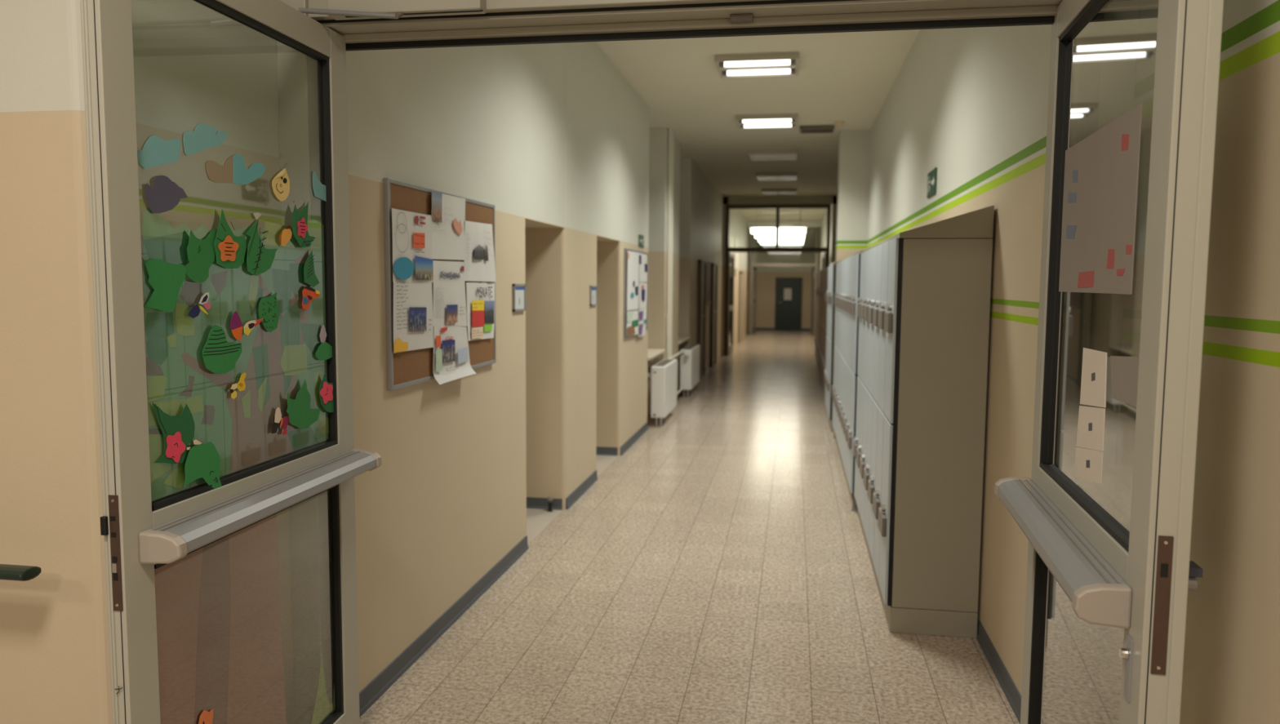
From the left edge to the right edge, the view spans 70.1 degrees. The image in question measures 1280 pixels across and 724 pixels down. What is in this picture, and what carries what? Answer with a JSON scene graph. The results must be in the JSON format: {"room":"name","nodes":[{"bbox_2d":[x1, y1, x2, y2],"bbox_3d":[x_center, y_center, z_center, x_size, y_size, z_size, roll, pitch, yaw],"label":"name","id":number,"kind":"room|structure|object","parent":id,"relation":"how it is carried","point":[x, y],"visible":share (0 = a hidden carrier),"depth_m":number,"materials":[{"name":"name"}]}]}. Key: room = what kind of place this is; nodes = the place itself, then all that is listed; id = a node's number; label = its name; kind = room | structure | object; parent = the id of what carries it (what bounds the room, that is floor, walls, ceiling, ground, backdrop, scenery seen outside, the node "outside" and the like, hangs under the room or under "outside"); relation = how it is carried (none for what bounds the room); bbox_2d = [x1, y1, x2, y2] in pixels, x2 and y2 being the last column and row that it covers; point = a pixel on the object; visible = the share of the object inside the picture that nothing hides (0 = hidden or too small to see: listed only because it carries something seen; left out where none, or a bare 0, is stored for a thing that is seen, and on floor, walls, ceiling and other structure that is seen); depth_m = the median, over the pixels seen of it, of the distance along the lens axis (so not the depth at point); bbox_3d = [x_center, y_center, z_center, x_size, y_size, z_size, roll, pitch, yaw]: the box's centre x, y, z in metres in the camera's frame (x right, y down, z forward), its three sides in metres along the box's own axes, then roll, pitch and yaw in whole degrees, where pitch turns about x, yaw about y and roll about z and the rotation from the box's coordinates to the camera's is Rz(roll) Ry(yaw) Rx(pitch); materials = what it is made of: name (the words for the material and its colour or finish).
{"room":"school corridor","nodes":[
{"label":"school corridor","id":0,"kind":"room"},
{"bbox_2d":[0,0,723,723],"bbox_3d":[-1.906,-1.132,11.332,4.443,3.450,18.180,1,5,10],"label":"wall","id":1,"kind":"structure","parent":0,"point":[571,166],"depth_m":3.51,"materials":[{"name":"paint"}]},
{"bbox_2d":[0,564,41,581],"bbox_3d":[-2.130,0.480,2.190,1.600,0.091,0.128,1,5,10],"label":"handrail","id":2,"kind":"object","parent":1,"relation":"attached to","point":[7,571],"visible":1,"depth_m":2.01,"materials":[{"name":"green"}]},
{"bbox_2d":[80,0,382,723],"bbox_3d":[-0.984,0.197,2.432,0.154,2.350,1.082,1,5,10],"label":"door","id":3,"kind":"structure","parent":1,"relation":"in","point":[142,535],"depth_m":2.00,"materials":[{"name":"paint"}]},
{"bbox_2d":[137,135,180,168],"bbox_3d":[-1.079,-0.469,2.049,0.001,0.082,0.150,1,5,9],"label":"cutout","id":4,"kind":"object","parent":3,"relation":"attached to","point":[156,151],"visible":0.88,"depth_m":2.04},
{"bbox_2d":[141,257,186,311],"bbox_3d":[-1.077,-0.175,2.066,0.003,0.124,0.142,1,5,12],"label":"cutout","id":5,"kind":"object","parent":3,"relation":"attached to","point":[166,279],"visible":0.95,"depth_m":2.06,"materials":[{"name":"green paper"}]},
{"bbox_2d":[145,175,187,213],"bbox_3d":[-1.075,-0.379,2.075,0.001,0.088,0.146,1,5,9],"label":"cutout","id":6,"kind":"object","parent":3,"relation":"attached to","point":[166,194],"visible":1,"depth_m":2.06,"materials":[{"name":"purple paper"}]},
{"bbox_2d":[152,403,195,463],"bbox_3d":[-1.079,0.162,2.114,0.004,0.156,0.142,1,5,10],"label":"cutout","id":7,"kind":"object","parent":3,"relation":"attached to","point":[184,424],"visible":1,"depth_m":2.12,"materials":[{"name":"green paper"}]},
{"bbox_2d":[165,431,186,462],"bbox_3d":[-1.078,0.199,2.118,0.002,0.072,0.068,1,5,10],"label":"cutout","id":8,"kind":"object","parent":3,"relation":"attached to","point":[175,446],"visible":1,"depth_m":2.12,"materials":[{"name":"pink paper"}]},
{"bbox_2d":[187,292,210,318],"bbox_3d":[-1.058,-0.136,2.192,0.004,0.060,0.085,1,5,10],"label":"cutout","id":9,"kind":"object","parent":3,"relation":"attached to","point":[194,312],"visible":1,"depth_m":2.20,"materials":[{"name":"paper"}]},
{"bbox_2d":[184,229,215,283],"bbox_3d":[-1.058,-0.256,2.190,0.001,0.131,0.141,1,5,5],"label":"cutout","id":10,"kind":"object","parent":3,"relation":"attached to","point":[201,253],"visible":1,"depth_m":2.19,"materials":[{"name":"green paper"}]},
{"bbox_2d":[183,441,222,488],"bbox_3d":[-1.059,0.268,2.210,0.005,0.139,0.139,1,5,12],"label":"cutout","id":11,"kind":"object","parent":3,"relation":"attached to","point":[203,460],"visible":1,"depth_m":2.21,"materials":[{"name":"green paper"}]},
{"bbox_2d":[183,123,227,155],"bbox_3d":[-1.052,-0.534,2.216,0.001,0.084,0.178,1,5,9],"label":"cutout","id":12,"kind":"object","parent":3,"relation":"attached to","point":[204,136],"visible":1,"depth_m":2.20},
{"bbox_2d":[202,324,241,373],"bbox_3d":[-1.045,-0.033,2.283,0.003,0.124,0.156,1,5,10],"label":"cutout","id":13,"kind":"object","parent":3,"relation":"attached to","point":[220,356],"visible":1,"depth_m":2.27,"materials":[{"name":"green paper"}]},
{"bbox_2d":[217,235,239,261],"bbox_3d":[-1.040,-0.287,2.305,0.003,0.066,0.093,1,5,6],"label":"cutout","id":14,"kind":"object","parent":3,"relation":"attached to","point":[228,248],"visible":1,"depth_m":2.30,"materials":[{"name":"orange paper"}]},
{"bbox_2d":[213,208,246,268],"bbox_3d":[-1.040,-0.312,2.315,0.005,0.148,0.148,1,5,5],"label":"cutout","id":15,"kind":"object","parent":3,"relation":"attached to","point":[224,230],"visible":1,"depth_m":2.30,"materials":[{"name":"green paper"}]},
{"bbox_2d":[141,207,328,500],"bbox_3d":[-1.040,-0.096,2.426,0.002,0.754,0.847,1,5,9],"label":"poster","id":16,"kind":"object","parent":3,"relation":"attached to","point":[277,363],"visible":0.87,"depth_m":2.38,"materials":[{"name":"green paper"}]},
{"bbox_2d":[146,375,167,403],"bbox_3d":[-1.096,0.059,2.071,0.001,0.059,0.068,1,5,10],"label":"paper patch","id":17,"kind":"object","parent":16,"relation":"on","point":[157,385],"depth_m":2.07,"materials":[{"name":"green paper"}]},
{"bbox_2d":[148,434,172,482],"bbox_3d":[-1.097,0.214,2.085,0.001,0.112,0.082,1,5,9],"label":"paper patch","id":18,"kind":"object","parent":16,"relation":"attached to","point":[159,472],"depth_m":2.08,"materials":[{"name":"green paper"}]},
{"bbox_2d":[162,463,185,488],"bbox_3d":[-1.091,0.274,2.135,0.001,0.058,0.082,1,5,9],"label":"paper patch","id":19,"kind":"object","parent":16,"relation":"attached to","point":[173,474],"depth_m":2.13,"materials":[{"name":"green paper"}]},
{"bbox_2d":[147,395,203,426],"bbox_3d":[-1.087,0.110,2.139,0.001,0.056,0.201,1,5,9],"label":"paper patch","id":20,"kind":"object","parent":16,"relation":"attached to","point":[171,405],"depth_m":2.13,"materials":[{"name":"green paper"}]},
{"bbox_2d":[174,302,195,336],"bbox_3d":[-1.079,-0.102,2.162,0.001,0.080,0.071,1,5,9],"label":"paper patch","id":21,"kind":"object","parent":16,"relation":"attached to","point":[184,325],"depth_m":2.16,"materials":[{"name":"green paper"}]},
{"bbox_2d":[240,390,250,417],"bbox_3d":[-1.045,0.113,2.418,0.001,0.074,0.043,1,5,10],"label":"paper patch","id":22,"kind":"object","parent":16,"relation":"attached to","point":[245,394],"depth_m":2.42,"materials":[{"name":"green paper"}]},
{"bbox_2d":[248,275,258,309],"bbox_3d":[-1.035,-0.187,2.445,0.001,0.093,0.052,1,5,10],"label":"paper patch","id":23,"kind":"object","parent":16,"relation":"attached to","point":[253,280],"depth_m":2.44,"materials":[{"name":"green paper"}]},
{"bbox_2d":[257,376,266,413],"bbox_3d":[-1.033,0.091,2.496,0.001,0.099,0.046,1,5,10],"label":"paper patch","id":24,"kind":"object","parent":16,"relation":"attached to","point":[262,380],"depth_m":2.50,"materials":[{"name":"green paper"}]},
{"bbox_2d":[280,343,307,375],"bbox_3d":[-1.007,-0.006,2.656,0.001,0.090,0.152,1,5,9],"label":"paper patch","id":25,"kind":"object","parent":16,"relation":"attached to","point":[293,357],"depth_m":2.65,"materials":[{"name":"green paper"}]},
{"bbox_2d":[314,369,321,407],"bbox_3d":[-0.988,0.081,2.799,0.001,0.109,0.052,1,5,10],"label":"paper patch","id":26,"kind":"object","parent":16,"relation":"attached to","point":[317,373],"depth_m":2.79,"materials":[{"name":"green paper"}]},
{"bbox_2d":[318,413,328,435],"bbox_3d":[-0.984,0.192,2.837,0.001,0.069,0.069,1,5,10],"label":"paper patch","id":27,"kind":"object","parent":16,"relation":"attached to","point":[322,418],"depth_m":2.84,"materials":[{"name":"green paper"}]},
{"bbox_2d":[206,154,265,184],"bbox_3d":[-1.034,-0.492,2.344,0.001,0.083,0.257,1,5,9],"label":"cutout","id":28,"kind":"object","parent":3,"relation":"attached to","point":[234,171],"visible":1,"depth_m":2.33},
{"bbox_2d":[154,513,334,723],"bbox_3d":[-1.048,0.793,2.498,0.002,0.740,0.859,1,5,9],"label":"poster","id":29,"kind":"object","parent":3,"relation":"attached to","point":[218,614],"visible":0.78,"depth_m":2.35,"materials":[{"name":"brown paper"}]},
{"bbox_2d":[230,311,263,341],"bbox_3d":[-1.029,-0.096,2.393,0.002,0.080,0.152,1,5,9],"label":"cutout","id":30,"kind":"object","parent":3,"relation":"attached to","point":[236,325],"visible":1,"depth_m":2.36,"materials":[{"name":"paper"}]},
{"bbox_2d":[245,218,277,275],"bbox_3d":[-1.019,-0.308,2.460,0.004,0.151,0.161,1,5,6],"label":"cutout","id":31,"kind":"object","parent":3,"relation":"attached to","point":[260,260],"visible":1,"depth_m":2.44,"materials":[{"name":"green paper"}]},
{"bbox_2d":[258,292,279,332],"bbox_3d":[-1.015,-0.136,2.496,0.001,0.110,0.095,1,5,11],"label":"cutout","id":32,"kind":"object","parent":3,"relation":"attached to","point":[268,311],"visible":1,"depth_m":2.50,"materials":[{"name":"green paper"}]},
{"bbox_2d":[265,153,294,205],"bbox_3d":[-1.002,-0.506,2.546,0.007,0.151,0.153,1,5,9],"label":"cutout","id":33,"kind":"object","parent":3,"relation":"attached to","point":[281,183],"visible":1,"depth_m":2.55,"materials":[{"name":"beige paper"}]},
{"bbox_2d":[271,407,289,435],"bbox_3d":[-1.009,0.166,2.567,0.002,0.083,0.100,1,5,9],"label":"cutout","id":34,"kind":"object","parent":3,"relation":"attached to","point":[285,420],"visible":1,"depth_m":2.56,"materials":[{"name":"paper"}]},
{"bbox_2d":[286,379,319,429],"bbox_3d":[-0.989,0.125,2.685,0.005,0.148,0.201,1,5,7],"label":"cutout","id":35,"kind":"object","parent":3,"relation":"attached to","point":[299,411],"visible":1,"depth_m":2.67,"materials":[{"name":"green paper"}]},
{"bbox_2d":[292,201,315,248],"bbox_3d":[-0.983,-0.403,2.667,0.001,0.138,0.151,1,5,5],"label":"cutout","id":36,"kind":"object","parent":3,"relation":"attached to","point":[306,242],"visible":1,"depth_m":2.65,"materials":[{"name":"green paper"}]},
{"bbox_2d":[302,285,319,310],"bbox_3d":[-0.979,-0.191,2.718,0.002,0.071,0.110,1,5,9],"label":"cutout","id":37,"kind":"object","parent":3,"relation":"attached to","point":[308,293],"visible":1,"depth_m":2.70,"materials":[{"name":"paper"}]},
{"bbox_2d":[303,250,319,287],"bbox_3d":[-0.978,-0.278,2.717,0.001,0.110,0.100,1,5,6],"label":"cutout","id":38,"kind":"object","parent":3,"relation":"attached to","point":[310,278],"visible":1,"depth_m":2.71,"materials":[{"name":"green paper"}]},
{"bbox_2d":[312,171,326,201],"bbox_3d":[-0.969,-0.531,2.777,0.001,0.087,0.110,1,5,9],"label":"cutout","id":39,"kind":"object","parent":3,"relation":"attached to","point":[319,189],"visible":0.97,"depth_m":2.76},
{"bbox_2d":[315,342,332,360],"bbox_3d":[-0.965,-0.035,2.822,0.001,0.055,0.147,1,5,11],"label":"cutout","id":40,"kind":"object","parent":3,"relation":"attached to","point":[324,352],"visible":1,"depth_m":2.80,"materials":[{"name":"green paper"}]},
{"bbox_2d":[318,374,333,413],"bbox_3d":[-0.960,0.098,2.856,0.001,0.128,0.165,1,5,12],"label":"cutout","id":41,"kind":"object","parent":3,"relation":"attached to","point":[329,406],"visible":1,"depth_m":2.82,"materials":[{"name":"green paper"}]},
{"bbox_2d":[297,0,485,20],"bbox_3d":[-0.728,-1.027,2.650,0.556,0.083,0.092,1,5,10],"label":"door closer","id":42,"kind":"object","parent":1,"relation":"in","point":[338,10],"depth_m":2.64,"materials":[{"name":"paint"}]},
{"bbox_2d":[383,177,496,391],"bbox_3d":[-0.867,-0.349,4.133,0.022,0.818,1.260,1,5,10],"label":"pinboard","id":43,"kind":"object","parent":1,"relation":"attached to","point":[408,368],"visible":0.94,"depth_m":3.74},
{"bbox_2d":[391,208,432,282],"bbox_3d":[-0.921,-0.464,3.691,0.011,0.284,0.396,1,5,10],"label":"poster","id":44,"kind":"object","parent":43,"relation":"attached to","point":[411,232],"visible":1,"depth_m":3.69,"materials":[{"name":"white paper"}]},
{"bbox_2d":[415,256,432,279],"bbox_3d":[-0.899,-0.391,3.800,0.001,0.097,0.187,1,5,10],"label":"photo","id":45,"kind":"object","parent":44,"relation":"attached to","point":[424,264],"depth_m":3.80},
{"bbox_2d":[393,278,433,353],"bbox_3d":[-0.922,-0.194,3.713,0.011,0.296,0.398,1,5,9],"label":"poster","id":46,"kind":"object","parent":43,"relation":"attached to","point":[413,317],"visible":1,"depth_m":3.70,"materials":[{"name":"white paper"}]},
{"bbox_2d":[408,307,426,331],"bbox_3d":[-0.912,-0.175,3.752,0.001,0.105,0.173,1,5,10],"label":"photo","id":47,"kind":"object","parent":46,"relation":"attached to","point":[417,316],"depth_m":3.74},
{"bbox_2d":[431,191,465,260],"bbox_3d":[-0.853,-0.602,4.076,0.010,0.291,0.414,1,5,10],"label":"poster","id":48,"kind":"object","parent":43,"relation":"attached to","point":[448,212],"visible":1,"depth_m":4.07,"materials":[{"name":"white paper"}]},
{"bbox_2d":[431,191,442,222],"bbox_3d":[-0.873,-0.667,3.922,0.001,0.129,0.117,1,5,10],"label":"photo","id":49,"kind":"object","parent":48,"relation":"attached to","point":[437,197],"depth_m":3.92},
{"bbox_2d":[432,260,466,326],"bbox_3d":[-0.855,-0.303,4.106,0.011,0.303,0.408,1,5,10],"label":"poster","id":50,"kind":"object","parent":43,"relation":"attached to","point":[449,286],"visible":1,"depth_m":4.09,"materials":[{"name":"white paper"}]},
{"bbox_2d":[446,304,457,324],"bbox_3d":[-0.849,-0.216,4.124,0.001,0.087,0.135,1,5,10],"label":"photo","id":51,"kind":"object","parent":50,"relation":"attached to","point":[451,309],"depth_m":4.13},
{"bbox_2d":[432,324,476,384],"bbox_3d":[-0.840,-0.047,4.140,0.039,0.252,0.453,1,5,10],"label":"poster","id":52,"kind":"object","parent":43,"relation":"attached to","point":[451,362],"visible":1,"depth_m":4.12,"materials":[{"name":"white paper"}]},
{"bbox_2d":[442,339,454,363],"bbox_3d":[-0.858,-0.049,4.092,0.001,0.103,0.154,1,5,10],"label":"photo","id":53,"kind":"object","parent":52,"relation":"attached to","point":[448,345],"depth_m":4.09},
{"bbox_2d":[464,220,495,281],"bbox_3d":[-0.783,-0.540,4.482,0.014,0.292,0.450,1,5,10],"label":"poster","id":54,"kind":"object","parent":43,"relation":"attached to","point":[479,258],"visible":1,"depth_m":4.46,"materials":[{"name":"white paper"}]},
{"bbox_2d":[474,244,488,261],"bbox_3d":[-0.778,-0.538,4.472,0.001,0.081,0.210,1,5,10],"label":"photo","id":55,"kind":"object","parent":54,"relation":"attached to","point":[481,251],"depth_m":4.47},
{"bbox_2d":[466,282,494,341],"bbox_3d":[-0.787,-0.251,4.513,0.011,0.285,0.428,1,5,10],"label":"poster","id":56,"kind":"object","parent":43,"relation":"attached to","point":[480,296],"visible":1,"depth_m":4.50,"materials":[{"name":"white paper"}]},
{"bbox_2d":[484,300,494,323],"bbox_3d":[-0.763,-0.253,4.629,0.001,0.119,0.149,1,5,10],"label":"photo","id":57,"kind":"object","parent":56,"relation":"on","point":[489,304],"depth_m":4.63},
{"bbox_2d":[511,284,525,311],"bbox_3d":[-0.690,-0.369,5.208,0.014,0.155,0.215,1,5,10],"label":"door sign","id":58,"kind":"object","parent":1,"relation":"attached to","point":[518,291],"visible":1,"depth_m":5.20,"materials":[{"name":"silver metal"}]},
{"bbox_2d":[359,363,710,717],"bbox_3d":[-2.145,0.666,10.094,4.459,0.080,15.396,1,5,10],"label":"baseboard","id":59,"kind":"structure","parent":1,"relation":"attached to","point":[374,690],"depth_m":4.43,"materials":[{"name":"plastic"}]},
{"bbox_2d":[526,508,563,545],"bbox_3d":[-0.853,1.073,5.989,0.483,0.004,0.920,1,5,10],"label":"floor","id":60,"kind":"structure","parent":1,"relation":"attached to","point":[537,519],"depth_m":6.12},
{"bbox_2d":[595,454,618,476],"bbox_3d":[-0.519,0.903,7.954,0.483,0.004,1.000,1,5,10],"label":"floor","id":61,"kind":"structure","parent":1,"relation":"attached to","point":[602,462],"depth_m":8.12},
{"bbox_2d":[623,248,648,337],"bbox_3d":[-0.033,-0.692,9.062,0.022,0.825,1.290,1,5,10],"label":"pinboard","id":62,"kind":"object","parent":1,"relation":"attached to","point":[625,250],"visible":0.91,"depth_m":8.46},
{"bbox_2d":[626,310,638,335],"bbox_3d":[-0.074,-0.371,8.752,0.010,0.246,0.643,1,5,10],"label":"poster","id":63,"kind":"object","parent":62,"relation":"attached to","point":[632,327],"visible":1,"depth_m":8.76,"materials":[{"name":"white paper"}]},
{"bbox_2d":[626,250,639,311],"bbox_3d":[-0.067,-0.778,8.739,0.011,0.559,0.644,1,5,10],"label":"poster","id":64,"kind":"object","parent":62,"relation":"attached to","point":[633,257],"visible":1,"depth_m":8.74,"materials":[{"name":"white paper"}]},
{"bbox_2d":[638,308,646,337],"bbox_3d":[0.025,-0.406,9.336,0.010,0.282,0.507,1,5,10],"label":"poster","id":65,"kind":"object","parent":62,"relation":"attached to","point":[642,312],"visible":1,"depth_m":9.31,"materials":[{"name":"white paper"}]},
{"bbox_2d":[639,253,647,282],"bbox_3d":[0.030,-0.959,9.294,0.010,0.293,0.510,1,5,10],"label":"poster","id":66,"kind":"object","parent":62,"relation":"attached to","point":[642,257],"visible":1,"depth_m":9.32,"materials":[{"name":"white paper"}]},
{"bbox_2d":[665,128,683,395],"bbox_3d":[0.455,-1.207,11.757,0.072,3.344,1.525,1,5,10],"label":"pipes","id":67,"kind":"object","parent":1,"relation":"attached to","point":[671,134],"visible":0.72,"depth_m":11.22,"materials":[{"name":"beige metal"}]},
{"bbox_2d":[697,259,706,379],"bbox_3d":[1.062,-0.722,15.358,0.095,1.970,0.850,1,5,10],"label":"door","id":68,"kind":"structure","parent":1,"relation":"in","point":[701,264],"depth_m":15.33,"materials":[{"name":"brown wood"}]},
{"bbox_2d":[705,260,711,304],"bbox_3d":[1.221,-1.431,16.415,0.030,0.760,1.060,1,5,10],"label":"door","id":69,"kind":"structure","parent":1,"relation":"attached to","point":[708,264],"depth_m":16.50,"materials":[{"name":"brown"}]},
{"bbox_2d":[709,262,717,367],"bbox_3d":[1.449,-0.919,17.642,0.095,1.970,0.900,1,5,10],"label":"door","id":70,"kind":"structure","parent":1,"relation":"in","point":[713,357],"depth_m":17.57,"materials":[{"name":"brown wood"}]},
{"bbox_2d":[360,329,1019,723],"bbox_3d":[-0.042,0.333,15.204,7.300,0.120,42.200,1,5,10],"label":"floor","id":71,"kind":"structure","parent":0,"point":[718,570],"depth_m":4.47,"materials":[{"name":"tile"}]},
{"bbox_2d":[647,359,677,425],"bbox_3d":[0.209,0.340,10.601,0.312,0.674,1.060,1,5,10],"label":"radiator","id":72,"kind":"object","parent":71,"relation":"on","point":[663,376],"visible":1,"depth_m":10.10,"materials":[{"name":"white metal"}]},
{"bbox_2d":[678,344,699,396],"bbox_3d":[0.644,0.118,13.168,0.312,0.674,1.235,1,5,10],"label":"radiator","id":73,"kind":"object","parent":71,"relation":"on","point":[690,357],"visible":0.98,"depth_m":12.65,"materials":[{"name":"white metal"}]},
{"bbox_2d":[813,269,822,380],"bbox_3d":[3.449,-0.806,16.651,0.442,1.944,3.400,1,5,10],"label":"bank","id":74,"kind":"object","parent":71,"relation":"on","point":[819,275],"visible":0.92,"depth_m":16.29,"materials":[{"name":"paint"}]},
{"bbox_2d":[818,266,827,393],"bbox_3d":[2.879,-0.515,13.291,0.442,1.944,3.060,1,5,10],"label":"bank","id":75,"kind":"object","parent":71,"relation":"on","point":[822,352],"visible":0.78,"depth_m":13.29,"materials":[{"name":"paint"}]},
{"bbox_2d":[823,261,838,431],"bbox_3d":[2.378,-0.269,10.445,0.478,1.944,1.400,1,5,10],"label":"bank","id":76,"kind":"object","parent":71,"relation":"on","point":[832,268],"visible":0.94,"depth_m":9.87,"materials":[{"name":"paint"}]},
{"bbox_2d":[831,248,865,511],"bbox_3d":[1.952,-0.045,7.859,0.452,1.944,3.180,1,5,10],"label":"locker","id":77,"kind":"object","parent":71,"relation":"on","point":[844,388],"visible":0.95,"depth_m":7.14,"materials":[{"name":"metal"}]},
{"bbox_2d":[853,204,994,638],"bbox_3d":[1.508,0.186,5.182,0.432,1.944,2.226,1,5,10],"label":"locker","id":78,"kind":"object","parent":71,"relation":"on","point":[923,308],"visible":1,"depth_m":4.11,"materials":[{"name":"metal"}]},
{"bbox_2d":[720,196,751,355],"bbox_3d":[2.831,-2.409,26.262,0.290,3.450,13.050,1,5,10],"label":"wall","id":79,"kind":"structure","parent":0,"point":[740,235],"depth_m":23.49,"materials":[{"name":"paint"}]},
{"bbox_2d":[737,271,743,342],"bbox_3d":[2.770,-1.507,24.849,0.095,1.900,1.200,1,5,10],"label":"door","id":80,"kind":"structure","parent":79,"relation":"in","point":[740,273],"depth_m":24.65,"materials":[{"name":"paint"}]},
{"bbox_2d":[723,195,836,355],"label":"door","id":81,"kind":"structure","parent":79,"relation":"in","point":[777,202],"depth_m":19.60,"materials":[{"name":"brown metal"}]},
{"bbox_2d":[595,29,919,222],"bbox_3d":[-0.018,-3.223,14.892,7.300,0.120,42.200,1,5,10],"label":"ceiling","id":82,"kind":"structure","parent":0,"point":[848,77],"depth_m":9.15,"materials":[{"name":"paint"}]},
{"bbox_2d":[714,52,799,78],"bbox_3d":[0.994,-2.490,7.689,0.680,0.068,0.620,1,5,10],"label":"ceiling light","id":83,"kind":"object","parent":82,"relation":"attached to","point":[785,64],"visible":1,"depth_m":7.55,"materials":[{"name":"beige plastic"}]},
{"bbox_2d":[735,113,797,128],"bbox_3d":[1.444,-2.719,10.341,0.680,0.068,0.620,1,5,10],"label":"ceiling light","id":84,"kind":"object","parent":82,"relation":"attached to","point":[784,120],"visible":1,"depth_m":10.17,"materials":[{"name":"beige plastic"}]},
{"bbox_2d":[747,150,797,159],"bbox_3d":[1.906,-2.957,13.062,0.680,0.064,0.620,1,5,10],"label":"ceiling light","id":85,"kind":"object","parent":82,"relation":"attached to","point":[754,154],"visible":1,"depth_m":12.83,"materials":[{"name":"beige plastic"}]},
{"bbox_2d":[755,173,796,180],"bbox_3d":[2.356,-3.186,15.714,0.680,0.064,0.620,1,5,10],"label":"ceiling light","id":86,"kind":"object","parent":82,"relation":"attached to","point":[760,176],"visible":1,"depth_m":15.47,"materials":[{"name":"beige plastic"}]},
{"bbox_2d":[748,213,807,234],"bbox_3d":[3.183,-3.315,20.958,1.320,0.713,0.480,1,5,10],"label":"hanging lamp","id":87,"kind":"object","parent":82,"relation":"hanging from","point":[754,229],"visible":0.76,"depth_m":20.81,"materials":[{"name":"beige plastic"}]},
{"bbox_2d":[761,188,796,195],"bbox_3d":[2.797,-3.411,18.317,0.680,0.064,0.620,1,5,10],"label":"ceiling light","id":88,"kind":"object","parent":82,"relation":"attached to","point":[788,191],"visible":1,"depth_m":18.10,"materials":[{"name":"beige plastic"}]},
{"bbox_2d":[755,209,806,238],"bbox_3d":[3.549,-3.502,23.119,1.320,0.713,0.480,1,5,10],"label":"hanging lamp","id":89,"kind":"object","parent":82,"relation":"hanging from","point":[757,235],"visible":0.73,"depth_m":22.98,"materials":[{"name":"beige plastic"}]},
{"bbox_2d":[800,124,834,133],"bbox_3d":[2.103,-2.765,10.846,0.400,0.054,0.280,1,5,10],"label":"ceiling vent","id":90,"kind":"object","parent":82,"relation":"in","point":[816,128],"visible":1,"depth_m":10.73,"materials":[{"name":"brown"}]},
{"bbox_2d":[752,230,818,330],"bbox_3d":[4.889,-2.800,30.893,2.900,3.450,0.200,1,5,10],"label":"wall","id":91,"kind":"structure","parent":0,"point":[766,276],"depth_m":30.80,"materials":[{"name":"paint"}]},
{"bbox_2d":[774,277,802,330],"bbox_3d":[5.015,-1.957,30.786,0.900,1.790,0.111,1,5,10],"label":"door","id":92,"kind":"structure","parent":91,"relation":"in","point":[788,313],"depth_m":30.81,"materials":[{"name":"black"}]},
{"bbox_2d":[817,195,836,271],"bbox_3d":[5.330,-2.355,25.843,0.340,3.450,13.050,1,5,10],"label":"wall","id":93,"kind":"structure","parent":0,"point":[823,229],"depth_m":20.07,"materials":[{"name":"paint"}]},
{"bbox_2d":[747,222,821,335],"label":"door","id":94,"kind":"structure","parent":93,"relation":"in","point":[811,225],"depth_m":27.99,"materials":[{"name":"brown"}]},
{"bbox_2d":[835,0,1279,723],"bbox_3d":[1.955,-0.700,6.708,0.594,3.450,25.950,1,5,10],"label":"wall","id":95,"kind":"structure","parent":0,"point":[971,104],"depth_m":3.21,"materials":[{"name":"paint"}]},
{"bbox_2d":[276,0,1062,723],"bbox_3d":[0.107,-0.361,2.690,2.419,3.450,0.198,1,5,10],"label":"trim","id":96,"kind":"structure","parent":95,"relation":"attached to","point":[504,22],"depth_m":2.74,"materials":[{"name":"paint"}]},
{"bbox_2d":[926,167,937,198],"bbox_3d":[1.876,-1.149,5.863,0.013,0.160,0.340,1,5,10],"label":"exit sign","id":97,"kind":"object","parent":95,"relation":"attached to","point":[932,175],"visible":1,"depth_m":5.82,"materials":[{"name":"green plastic"}]},
{"bbox_2d":[976,617,1021,723],"bbox_3d":[1.822,0.978,6.850,0.356,0.080,25.900,1,5,10],"label":"baseboard","id":98,"kind":"structure","parent":95,"relation":"attached to","point":[1000,671],"depth_m":3.69,"materials":[{"name":"plastic"}]},
{"bbox_2d":[993,0,1223,723],"bbox_3d":[1.019,0.234,2.163,0.224,2.350,1.102,1,5,10],"label":"door","id":99,"kind":"structure","parent":95,"relation":"in","point":[1111,574],"depth_m":1.82,"materials":[{"name":"paint"}]},
{"bbox_2d":[1073,447,1102,483],"bbox_3d":[1.052,0.243,2.143,0.001,0.110,0.247,2,5,13],"label":"card","id":100,"kind":"object","parent":99,"relation":"attached to","point":[1088,463],"visible":1,"depth_m":2.13,"materials":[{"name":"beige paper"}]},
{"bbox_2d":[1075,405,1104,450],"bbox_3d":[1.051,0.156,2.131,0.001,0.126,0.240,2,5,13],"label":"card","id":101,"kind":"object","parent":99,"relation":"attached to","point":[1091,424],"visible":1,"depth_m":2.12,"materials":[{"name":"beige paper"}]},
{"bbox_2d":[1080,347,1106,407],"bbox_3d":[1.051,0.041,2.115,0.001,0.141,0.221,2,5,13],"label":"card","id":102,"kind":"object","parent":99,"relation":"attached to","point":[1093,382],"visible":1,"depth_m":2.11,"materials":[{"name":"beige paper"}]},
{"bbox_2d":[1058,103,1142,294],"bbox_3d":[1.069,-0.353,2.149,0.002,0.378,0.660,2,5,13],"label":"poster","id":103,"kind":"object","parent":99,"relation":"attached to","point":[1100,180],"visible":1,"depth_m":2.08,"materials":[{"name":"grey paper"}]},
{"bbox_2d":[1110,355,1139,406],"bbox_3d":[0.997,0.033,1.880,0.001,0.103,0.212,2,5,13],"label":"note","id":104,"kind":"object","parent":99,"relation":"attached to","point":[1124,370],"visible":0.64,"depth_m":1.87,"materials":[{"name":"grey paper"}]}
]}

